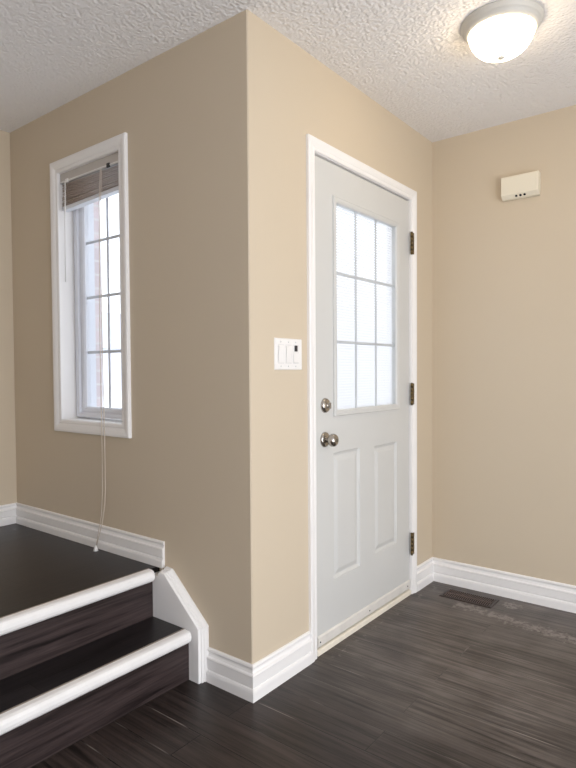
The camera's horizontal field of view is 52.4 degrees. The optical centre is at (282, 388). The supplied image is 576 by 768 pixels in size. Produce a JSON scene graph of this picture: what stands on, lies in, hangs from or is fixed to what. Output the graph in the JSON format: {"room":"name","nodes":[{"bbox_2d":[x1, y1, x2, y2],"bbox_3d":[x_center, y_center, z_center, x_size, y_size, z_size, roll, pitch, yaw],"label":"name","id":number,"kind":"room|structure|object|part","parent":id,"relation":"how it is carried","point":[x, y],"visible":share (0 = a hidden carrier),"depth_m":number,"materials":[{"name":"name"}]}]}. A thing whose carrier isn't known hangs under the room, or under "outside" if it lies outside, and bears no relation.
{"room":"entryway","nodes":[
{"label":"entryway","id":0,"kind":"room"},
{"bbox_2d":[0,130,16,504],"bbox_3d":[-2.449,-0.029,1.904,0.120,2.540,3.440,1,2,38],"label":"wall","id":1,"kind":"structure","parent":0,"point":[8,484],"depth_m":3.07,"materials":[{"name":"beige paint"}]},
{"bbox_2d":[0,502,16,526],"bbox_3d":[-2.434,0.705,1.827,0.016,0.107,3.300,1,2,38],"label":"baseboard","id":2,"kind":"structure","parent":1,"relation":"attached to","point":[7,511],"depth_m":3.08,"materials":[{"name":"white paint"}]},
{"bbox_2d":[0,523,159,616],"bbox_3d":[-1.985,0.781,1.474,1.162,0.030,3.300,1,2,38],"label":"landing","id":3,"kind":"object","parent":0,"point":[37,567],"visible":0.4,"depth_m":2.40,"materials":[{"name":"laminate"}]},
{"bbox_2d":[94,201,102,406],"bbox_3d":[-0.865,-0.198,2.931,1.687,3.200,0.055,1,2,38],"label":"wall","id":4,"kind":"structure","parent":0,"point":[99,388],"depth_m":3.00,"materials":[{"name":"brick"}]},
{"bbox_2d":[10,9,252,663],"bbox_3d":[-0.725,-0.061,2.643,1.667,2.540,0.140,1,2,38],"label":"wall","id":5,"kind":"structure","parent":0,"point":[182,479],"depth_m":2.32,"materials":[{"name":"beige paint"}]},
{"bbox_2d":[16,503,164,567],"bbox_3d":[-0.953,0.670,2.748,1.196,0.107,0.016,1,2,38],"label":"baseboard","id":6,"kind":"structure","parent":5,"relation":"attached to","point":[151,551],"depth_m":2.67,"materials":[{"name":"white paint"}]},
{"bbox_2d":[50,132,131,437],"bbox_3d":[-0.825,-0.435,2.728,0.586,1.287,0.202,1,2,38],"label":"window","id":7,"kind":"structure","parent":5,"relation":"in","point":[76,410],"depth_m":2.82,"materials":[{"name":"white paint"}]},
{"bbox_2d":[60,152,118,551],"bbox_3d":[-0.880,-0.147,2.672,0.460,1.742,0.103,1,2,38],"label":"window blind","id":8,"kind":"object","parent":7,"relation":"attached to","point":[95,181],"visible":0.84,"depth_m":2.63,"materials":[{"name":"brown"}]},
{"bbox_3d":[-0.867,-0.863,2.675,0.454,0.035,0.034,1,2,38],"label":"rail","id":9,"kind":"part","parent":8,"relation":"part of","materials":[{"name":"white plastic"}]},
{"bbox_3d":[-0.805,-0.134,2.592,0.052,1.670,0.046,1,2,38],"label":"pull cord","id":10,"kind":"part","parent":8,"relation":"part of","materials":[{"name":"white fabric"}]},
{"bbox_3d":[-0.817,-0.436,2.746,0.452,1.153,0.065,1,2,38],"label":"frame","id":11,"kind":"part","parent":7,"relation":"part of","materials":[{"name":"white plastic"}]},
{"bbox_3d":[-0.820,-0.437,2.750,0.408,1.119,0.036,1,2,38],"label":"sash","id":12,"kind":"part","parent":7,"relation":"part of","materials":[{"name":"white plastic"}]},
{"bbox_3d":[-0.779,-0.438,2.793,0.540,1.241,0.043,1,2,38],"label":"brick moulding","id":13,"kind":"part","parent":7,"relation":"part of","materials":[{"name":"white plastic"}]},
{"bbox_2d":[207,647,252,702],"bbox_3d":[-0.192,1.054,2.159,0.235,0.130,0.016,1,2,38],"label":"baseboard","id":14,"kind":"structure","parent":5,"relation":"attached to","point":[231,674],"depth_m":2.15,"materials":[{"name":"white paint"}]},
{"bbox_2d":[0,0,575,142],"bbox_3d":[-0.227,-1.349,0.991,4.707,0.120,5.074,1,2,38],"label":"ceiling","id":15,"kind":"structure","parent":0,"point":[412,58],"depth_m":2.30,"materials":[{"name":"white paint"}]},
{"bbox_2d":[460,0,543,62],"bbox_3d":[0.796,-1.261,2.129,0.286,0.132,0.286,1,2,38],"label":"ceiling light","id":16,"kind":"object","parent":15,"relation":"attached to","point":[498,31],"visible":1,"depth_m":2.05,"materials":[{"name":"frosted white glass"},{"name":"white painted metal"}]},
{"bbox_2d":[32,581,575,767],"bbox_3d":[0.326,1.218,0.638,3.340,0.120,5.074,1,2,38],"label":"floor","id":17,"kind":"structure","parent":0,"point":[434,680],"depth_m":2.05,"materials":[{"name":"laminate"}]},
{"bbox_2d":[0,566,208,767],"bbox_3d":[-1.418,0.961,1.031,0.291,0.394,3.300,1,2,38],"label":"staircase","id":18,"kind":"structure","parent":17,"relation":"on","point":[73,665],"depth_m":2.02,"materials":[{"name":"laminate"}]},
{"bbox_3d":[-0.386,0.919,2.289,0.236,0.394,0.044,1,2,38],"label":"cap moulding","id":19,"kind":"part","parent":18,"relation":"part of","materials":[{"name":"white paint"}]},
{"bbox_2d":[439,588,499,608],"bbox_3d":[0.965,1.084,3.030,0.272,0.005,0.130,1,2,38],"label":"floor vent","id":20,"kind":"object","parent":17,"relation":"in","point":[462,596],"visible":1,"depth_m":3.02,"materials":[{"name":"brown metal"}]},
{"bbox_2d":[444,590,494,605],"bbox_3d":[0.965,1.084,3.030,0.240,0.004,0.098,1,2,38],"label":"grille","id":21,"kind":"object","parent":20,"relation":"attached to","point":[462,596],"depth_m":3.02,"materials":[{"name":"brown metal"}]},
{"bbox_2d":[248,10,431,663],"bbox_3d":[0.308,-0.070,2.718,0.140,2.540,1.530,1,2,38],"label":"wall","id":22,"kind":"structure","parent":0,"point":[293,95],"depth_m":2.24,"materials":[{"name":"beige paint"}]},
{"bbox_2d":[253,631,311,702],"bbox_3d":[0.001,1.051,2.226,0.016,0.130,0.360,1,2,38],"label":"baseboard","id":23,"kind":"structure","parent":22,"relation":"attached to","point":[282,664],"depth_m":2.21,"materials":[{"name":"white paint"}]},
{"bbox_2d":[274,338,301,369],"bbox_3d":[0.025,-0.130,2.238,0.009,0.120,0.169,1,2,38],"label":"switch plate","id":24,"kind":"object","parent":22,"relation":"attached to","point":[287,352],"visible":1,"depth_m":2.23,"materials":[{"name":"white plastic"}]},
{"bbox_2d":[306,134,416,662],"bbox_3d":[0.368,0.041,2.749,0.199,2.116,0.968,1,2,38],"label":"door","id":25,"kind":"structure","parent":22,"relation":"in","point":[362,384],"depth_m":2.68,"materials":[{"name":"white paint"}]},
{"bbox_3d":[0.204,0.216,2.430,0.054,0.055,0.055,1,2,38],"label":"knob","id":26,"kind":"part","parent":25,"relation":"part of","materials":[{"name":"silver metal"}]},
{"bbox_3d":[0.401,-0.355,2.721,0.014,0.937,0.596,1,2,38],"label":"lite frame","id":27,"kind":"part","parent":25,"relation":"part of","materials":[{"name":"white paint"}]},
{"bbox_2d":[417,557,433,591],"bbox_3d":[0.782,1.018,3.213,0.016,0.130,0.221,1,2,38],"label":"baseboard","id":28,"kind":"structure","parent":22,"relation":"attached to","point":[425,576],"depth_m":3.20,"materials":[{"name":"white paint"}]},
{"bbox_2d":[432,105,575,585],"bbox_3d":[1.964,-0.074,2.458,3.060,2.540,0.120,1,2,38],"label":"wall","id":29,"kind":"structure","parent":0,"point":[504,273],"depth_m":3.03,"materials":[{"name":"beige paint"}]},
{"bbox_2d":[433,557,575,612],"bbox_3d":[1.938,1.032,2.429,2.800,0.130,0.016,1,2,38],"label":"baseboard","id":30,"kind":"structure","parent":29,"relation":"attached to","point":[547,593],"depth_m":3.04,"materials":[{"name":"white paint"}]},
{"bbox_2d":[501,171,540,201],"bbox_3d":[1.192,-1.011,2.933,0.180,0.111,0.045,1,2,38],"label":"door chime","id":31,"kind":"object","parent":29,"relation":"attached to","point":[525,185],"visible":1,"depth_m":2.91,"materials":[{"name":"beige plastic"}]},
{"bbox_3d":[1.179,-1.021,2.916,0.156,0.074,0.001,1,2,38],"label":"panel","id":32,"kind":"part","parent":31,"relation":"part of","materials":[{"name":"beige plastic"}]},
{"label":"outside","id":33,"kind":"structure","parent":0,"visible":0},
{"bbox_2d":[104,398,121,407],"bbox_3d":[-15.003,0.777,31.745,59.850,0.150,52.000,1,2,38],"label":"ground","id":34,"kind":"structure","parent":33,"point":[116,402],"depth_m":29.45,"materials":[{"name":"white"}]},
{"bbox_2d":[102,312,121,398],"bbox_3d":[-11.568,-2.276,39.132,9.200,5.500,20.800,1,2,38],"label":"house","id":35,"kind":"structure","parent":34,"relation":"on","point":[115,322],"depth_m":34.89,"materials":[{"name":"white"}]}
]}

